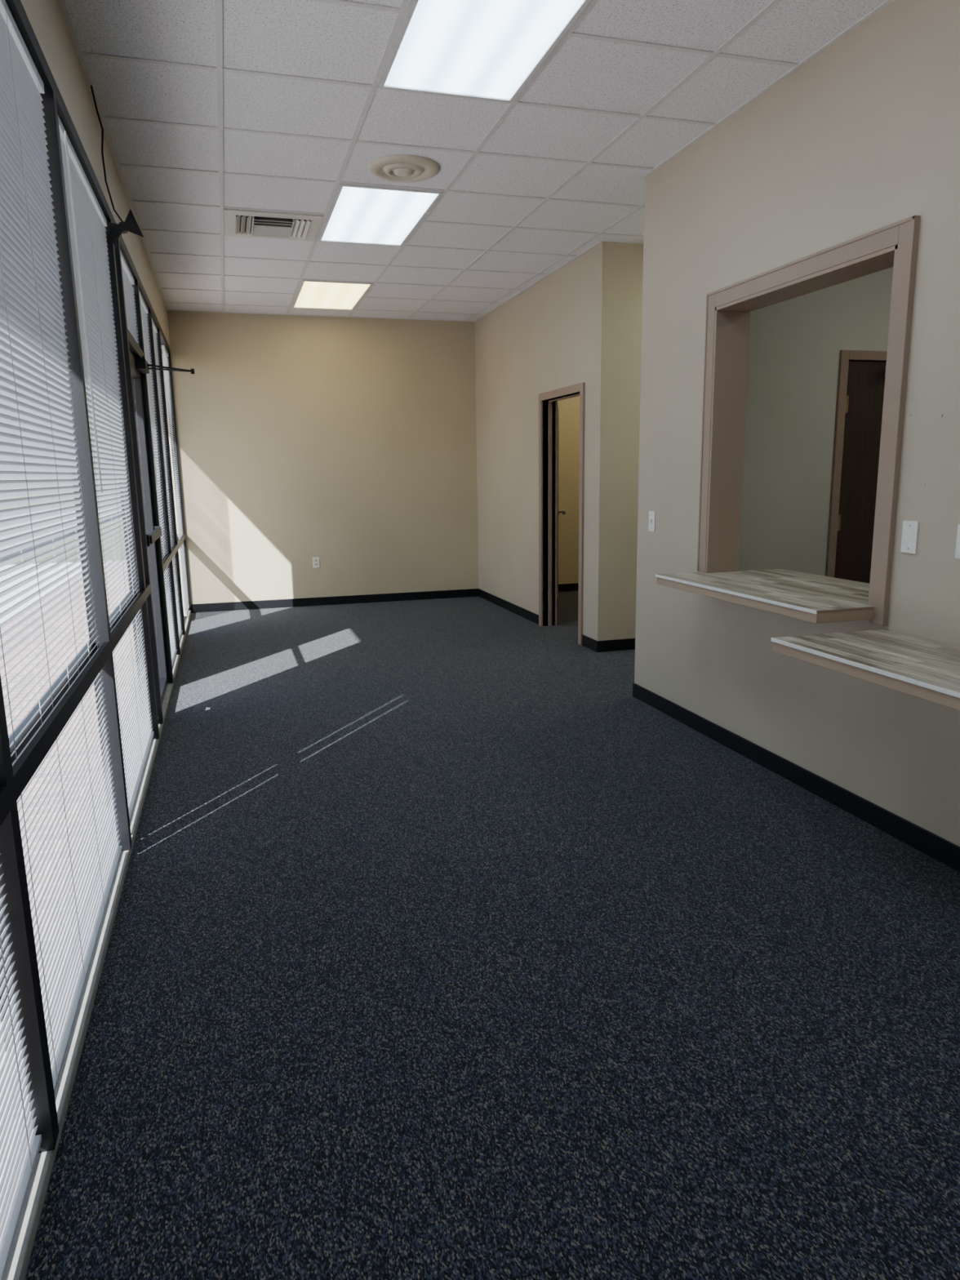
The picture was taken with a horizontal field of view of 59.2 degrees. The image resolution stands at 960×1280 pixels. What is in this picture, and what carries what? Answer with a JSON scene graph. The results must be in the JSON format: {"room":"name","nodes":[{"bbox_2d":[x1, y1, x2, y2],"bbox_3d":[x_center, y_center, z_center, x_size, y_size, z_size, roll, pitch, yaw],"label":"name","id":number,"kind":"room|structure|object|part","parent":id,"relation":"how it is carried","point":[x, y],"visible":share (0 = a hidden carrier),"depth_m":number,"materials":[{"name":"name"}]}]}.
{"room":"office waiting room","nodes":[
{"label":"office waiting room","id":0,"kind":"room"},
{"bbox_2d":[20,0,169,346],"bbox_3d":[-1.512,-0.730,3.246,0.140,3.200,11.236,-4,12,-16],"label":"wall","id":1,"kind":"structure","parent":0,"point":[46,18],"depth_m":3.35,"materials":[{"name":"beige paint"}]},
{"bbox_2d":[0,703,57,1164],"bbox_3d":[-0.750,-0.091,0.808,0.109,2.610,1.480,-4,12,-16],"label":"window","id":2,"kind":"structure","parent":1,"relation":"in","point":[11,868],"depth_m":1.66,"materials":[{"name":"brown metal"}]},
{"bbox_2d":[0,0,131,1142],"bbox_3d":[-1.171,-0.361,2.206,0.109,2.610,1.490,-4,12,-16],"label":"window","id":3,"kind":"structure","parent":1,"relation":"in","point":[25,766],"depth_m":2.74,"materials":[{"name":"brown metal"}]},
{"bbox_2d":[57,115,154,820],"bbox_3d":[-1.563,-0.623,3.609,0.042,2.522,1.309,-4,12,-16],"label":"window blind","id":4,"kind":"object","parent":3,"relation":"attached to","point":[87,221],"depth_m":3.53,"materials":[{"name":"white plastic"}]},
{"bbox_2d":[3,610,191,1279],"bbox_3d":[-1.492,0.776,3.542,0.134,0.130,11.235,-4,12,-16],"label":"window sill","id":5,"kind":"structure","parent":1,"relation":"in","point":[24,1238],"depth_m":2.09,"materials":[{"name":"white paint"}]},
{"bbox_2d":[0,853,42,1279],"bbox_3d":[-0.721,-0.084,0.818,0.042,2.522,1.418,-4,12,-16],"label":"window blind","id":6,"kind":"object","parent":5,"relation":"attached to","point":[18,1162],"depth_m":1.58,"materials":[{"name":"white plastic"}]},
{"bbox_2d":[0,0,122,1093],"bbox_3d":[-1.136,-0.349,2.192,0.042,2.522,1.378,-4,12,-16],"label":"window blind","id":7,"kind":"object","parent":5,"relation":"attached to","point":[37,430],"depth_m":2.23,"materials":[{"name":"white plastic"}]},
{"bbox_3d":[-1.492,0.776,3.542,0.134,0.130,11.235,-4,12,-16],"label":"sill","id":8,"kind":"part","parent":5,"relation":"part of","materials":[{"name":"white paint"}]},
{"bbox_2d":[53,78,159,844],"bbox_3d":[-1.585,-0.626,3.576,0.109,2.610,1.420,-4,12,-16],"label":"window","id":9,"kind":"structure","parent":1,"relation":"in","point":[117,633],"depth_m":4.08,"materials":[{"name":"brown metal"}]},
{"bbox_2d":[90,84,143,244],"bbox_3d":[-1.603,-2.078,3.734,0.154,0.544,0.343,-4,12,-16],"label":"sensor","id":10,"kind":"object","parent":1,"relation":"attached to","point":[131,225],"visible":1,"depth_m":3.89,"materials":[{"name":"black plastic"}]},
{"bbox_2d":[110,210,162,735],"bbox_3d":[-1.827,-0.782,4.380,0.109,2.610,0.290,-4,12,-16],"label":"window","id":11,"kind":"structure","parent":1,"relation":"in","point":[117,250],"depth_m":4.46,"materials":[{"name":"brown metal"}]},
{"bbox_2d":[120,249,138,343],"bbox_3d":[-2.003,-1.921,4.792,0.030,0.422,0.928,-4,12,-16],"label":"window blind","id":12,"kind":"object","parent":11,"relation":"attached to","point":[128,280],"visible":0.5,"depth_m":4.89,"materials":[{"name":"grey plastic"}]},
{"bbox_2d":[118,235,173,722],"bbox_3d":[-2.003,-0.901,4.995,0.128,2.610,1.010,-4,12,-16],"label":"door","id":13,"kind":"structure","parent":1,"relation":"in","point":[153,529],"depth_m":5.37,"materials":[{"name":"brown metal"}]},
{"bbox_2d":[135,355,194,373],"bbox_3d":[-1.925,-1.685,5.180,0.325,0.095,0.260,-4,12,-16],"label":"door closer","id":14,"kind":"object","parent":13,"relation":"attached to","point":[142,365],"depth_m":5.16,"materials":[{"name":"black metal"}]},
{"bbox_2d":[137,273,180,675],"bbox_3d":[-2.292,-1.079,5.920,0.109,2.610,0.960,-4,12,-16],"label":"window","id":15,"kind":"structure","parent":1,"relation":"in","point":[167,562],"depth_m":6.34,"materials":[{"name":"brown metal"}]},
{"bbox_2d":[139,291,177,666],"bbox_3d":[-2.263,-1.071,5.930,0.042,2.522,0.898,-4,12,-16],"label":"window blind","id":16,"kind":"object","parent":15,"relation":"attached to","point":[144,308],"depth_m":6.08,"materials":[{"name":"white plastic"}]},
{"bbox_2d":[151,318,182,640],"bbox_3d":[-2.524,-1.239,6.796,0.042,2.522,0.818,-4,12,-16],"label":"window blind","id":17,"kind":"object","parent":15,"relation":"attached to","point":[154,329],"depth_m":6.97,"materials":[{"name":"white plastic"}]},
{"bbox_2d":[150,303,185,650],"bbox_3d":[-2.553,-1.246,6.786,0.109,2.610,0.880,-4,12,-16],"label":"window","id":18,"kind":"structure","parent":1,"relation":"in","point":[173,535],"depth_m":7.17,"materials":[{"name":"brown metal"}]},
{"bbox_2d":[159,324,191,629],"bbox_3d":[-2.884,-1.459,7.885,0.109,2.610,1.455,-4,12,-16],"label":"window","id":19,"kind":"structure","parent":1,"relation":"in","point":[163,341],"depth_m":8.47,"materials":[{"name":"brown metal"}]},
{"bbox_2d":[161,345,189,616],"bbox_3d":[-2.976,-1.524,8.273,0.030,2.522,0.582,-4,12,-16],"label":"window blind","id":20,"kind":"object","parent":19,"relation":"attached to","point":[165,353],"depth_m":8.24,"materials":[{"name":"white plastic"}]},
{"bbox_2d":[161,311,579,613],"bbox_3d":[-0.095,-1.982,9.463,6.420,3.200,0.120,-4,12,-16],"label":"wall","id":21,"kind":"structure","parent":0,"point":[348,443],"depth_m":8.96,"materials":[{"name":"beige paint"}]},
{"bbox_2d":[312,556,319,568],"bbox_3d":[-1.768,-0.837,9.111,0.070,0.115,0.008,-4,12,-16],"label":"wall outlet","id":22,"kind":"object","parent":21,"relation":"attached to","point":[316,559],"visible":1,"depth_m":9.11,"materials":[{"name":"white plastic"}]},
{"bbox_2d":[191,582,578,613],"bbox_3d":[-0.046,-0.544,9.688,6.200,0.090,0.008,-4,12,-16],"label":"baseboard","id":23,"kind":"structure","parent":21,"relation":"attached to","point":[263,604],"depth_m":9.26,"materials":[{"name":"black plastic"}]},
{"bbox_2d":[64,0,885,320],"bbox_3d":[1.456,-2.466,3.806,6.300,0.100,11.236,-4,12,-16],"label":"ceiling","id":24,"kind":"structure","parent":0,"point":[308,38],"depth_m":3.98,"materials":[{"name":"tile"}]},
{"bbox_2d":[223,208,323,241],"bbox_3d":[-1.356,-2.693,5.510,0.600,0.030,0.585,-4,12,-16],"label":"ceiling vent","id":25,"kind":"object","parent":24,"relation":"in","point":[237,222],"visible":1,"depth_m":5.46,"materials":[{"name":"metal"}]},
{"bbox_2d":[291,280,373,310],"bbox_3d":[-1.369,-3.137,7.705,0.597,0.011,1.202,-4,12,-16],"label":"ceiling light","id":26,"kind":"object","parent":24,"relation":"in","point":[311,294],"depth_m":7.65,"materials":[{"name":"white plastic"}]},
{"bbox_2d":[317,183,443,246],"bbox_3d":[-0.671,-2.690,5.389,0.597,0.011,1.202,-4,12,-16],"label":"ceiling light","id":27,"kind":"object","parent":24,"relation":"in","point":[357,214],"depth_m":5.30,"materials":[{"name":"white plastic"}]},
{"bbox_2d":[368,154,439,182],"bbox_3d":[-0.409,-2.511,4.522,0.380,0.034,0.380,-4,12,-16],"label":"ceiling vent","id":28,"kind":"object","parent":24,"relation":"in","point":[402,168],"visible":1,"depth_m":4.47,"materials":[{"name":"beige metal"}]},
{"bbox_2d":[57,0,894,321],"bbox_3d":[1.505,-2.418,3.830,6.200,0.006,11.236,-4,12,-16],"label":"grid","id":29,"kind":"object","parent":24,"relation":"attached to","point":[402,11],"depth_m":4.11,"materials":[{"name":"white metal"}]},
{"bbox_2d":[377,0,591,102],"bbox_3d":[0.028,-2.242,3.073,0.597,0.011,1.202,-4,12,-16],"label":"ceiling light","id":30,"kind":"object","parent":24,"relation":"in","point":[487,50],"depth_m":3.22,"materials":[{"name":"white plastic"}]},
{"bbox_2d":[25,591,959,1279],"bbox_3d":[1.548,0.571,4.420,6.205,0.100,11.236,-4,12,-16],"label":"floor","id":31,"kind":"structure","parent":0,"point":[439,948],"depth_m":2.28,"materials":[{"name":"carpet"}]},
{"bbox_2d":[475,241,643,640],"bbox_3d":[1.901,-1.781,8.295,3.065,3.000,3.286,-4,12,-16],"label":"wall","id":32,"kind":"structure","parent":0,"point":[581,322],"depth_m":6.72,"materials":[{"name":"beige paint"}]},
{"bbox_2d":[478,588,635,652],"bbox_3d":[1.921,-0.352,8.568,3.073,0.090,3.286,-4,12,-16],"label":"baseboard","id":33,"kind":"structure","parent":32,"relation":"attached to","point":[628,643],"depth_m":6.82,"materials":[{"name":"black plastic"}]},
{"bbox_2d":[556,404,565,620],"bbox_3d":[0.753,-1.202,8.034,0.115,1.980,0.852,0,11,6],"label":"door","id":34,"kind":"structure","parent":32,"relation":"in","point":[563,511],"depth_m":7.96,"materials":[{"name":"brown wood"}]},
{"bbox_2d":[538,382,585,644],"bbox_3d":[0.742,-1.061,7.168,0.158,2.060,0.980,-4,12,-16],"label":"trim","id":35,"kind":"structure","parent":32,"relation":"attached to","point":[580,388],"depth_m":7.46,"materials":[{"name":"beige paint"}]},
{"bbox_2d":[634,0,959,846],"bbox_3d":[1.961,-0.517,1.899,0.152,3.000,6.650,-4,12,-16],"label":"wall","id":36,"kind":"structure","parent":0,"point":[863,137],"depth_m":3.45,"materials":[{"name":"beige paint"}]},
{"bbox_2d":[648,511,655,531],"bbox_3d":[0.995,-0.690,4.910,0.017,0.115,0.070,-4,12,-16],"label":"light switch","id":37,"kind":"object","parent":36,"relation":"attached to","point":[651,526],"visible":1,"depth_m":4.90,"materials":[{"name":"white plastic"}]},
{"bbox_2d":[655,568,874,623],"bbox_3d":[1.421,-0.224,3.846,0.715,0.050,1.255,-4,12,-16],"label":"countertop","id":38,"kind":"structure","parent":36,"relation":"attached to","point":[811,597],"depth_m":3.70,"materials":[{"name":"laminate"}]},
{"bbox_2d":[632,682,959,872],"bbox_3d":[3.536,0.798,2.632,3.410,0.090,6.658,-4,12,-16],"label":"baseboard","id":39,"kind":"structure","parent":36,"relation":"attached to","point":[938,848],"depth_m":3.63,"materials":[{"name":"black plastic"}]},
{"bbox_2d":[697,215,919,626],"bbox_3d":[1.413,-0.886,3.707,0.196,1.440,1.340,-4,12,-16],"label":"trim","id":40,"kind":"structure","parent":36,"relation":"attached to","point":[728,308],"depth_m":3.69,"materials":[{"name":"beige paint"}]},
{"bbox_2d":[770,629,959,711],"bbox_3d":[1.571,0.172,2.260,0.492,0.050,1.910,-4,12,-16],"label":"countertop","id":41,"kind":"structure","parent":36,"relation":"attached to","point":[927,669],"depth_m":2.75,"materials":[{"name":"laminate"}]},
{"bbox_2d":[900,520,919,553],"bbox_3d":[1.555,-0.373,3.058,0.008,0.115,0.070,-4,12,-16],"label":"blank wall plate","id":42,"kind":"object","parent":36,"relation":"attached to","point":[910,528],"visible":1,"depth_m":3.05,"materials":[{"name":"white plastic"}]},
{"bbox_2d":[955,524,959,558],"bbox_3d":[1.625,-0.328,2.827,0.008,0.115,0.070,-4,12,-16],"label":"blank wall plate","id":43,"kind":"object","parent":36,"relation":"attached to","point":[957,543],"visible":1,"depth_m":2.85,"materials":[{"name":"white plastic"}]},
{"bbox_2d":[738,266,893,576],"bbox_3d":[2.669,-1.226,5.428,3.250,3.000,0.150,-4,12,-16],"label":"wall","id":44,"kind":"structure","parent":0,"point":[795,344],"depth_m":5.10,"materials":[{"name":"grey paint"}]},
{"bbox_2d":[825,350,887,577],"bbox_3d":[2.662,-0.776,5.513,1.030,2.085,0.186,-4,12,-16],"label":"trim","id":45,"kind":"structure","parent":44,"relation":"attached to","point":[846,356],"depth_m":5.19,"materials":[{"name":"beige paint"}]},
{"bbox_2d":[834,360,886,583],"bbox_3d":[2.702,-0.740,5.365,0.918,2.050,0.253,-4,12,-16],"label":"door","id":46,"kind":"structure","parent":44,"relation":"in","point":[865,380],"depth_m":5.29,"materials":[{"name":"brown wood"}]},
{"label":"outside","id":47,"kind":"structure","parent":0,"visible":0},
{"bbox_2d":[0,506,122,560],"bbox_3d":[-23.317,1.230,3.826,33.899,0.180,80.000,-4,12,-16],"label":"parking lot","id":48,"kind":"structure","parent":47,"point":[69,513],"depth_m":26.79,"materials":[{"name":"grey asphalt"}]},
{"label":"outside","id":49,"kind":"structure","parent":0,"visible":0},
{"bbox_2d":[0,560,168,1079],"bbox_3d":[-2.461,0.842,3.669,1.658,0.180,24.000,-4,12,-16],"label":"ground","id":50,"kind":"structure","parent":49,"point":[40,639],"depth_m":5.53,"materials":[{"name":"brick"}]},
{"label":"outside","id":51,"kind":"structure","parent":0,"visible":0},
{"bbox_2d":[0,561,81,624],"bbox_3d":[-4.310,0.975,3.137,2.199,0.180,24.000,-4,12,-16],"label":"sidewalk","id":52,"kind":"structure","parent":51,"point":[6,597],"depth_m":11.69,"materials":[{"name":"concrete"}]}
]}

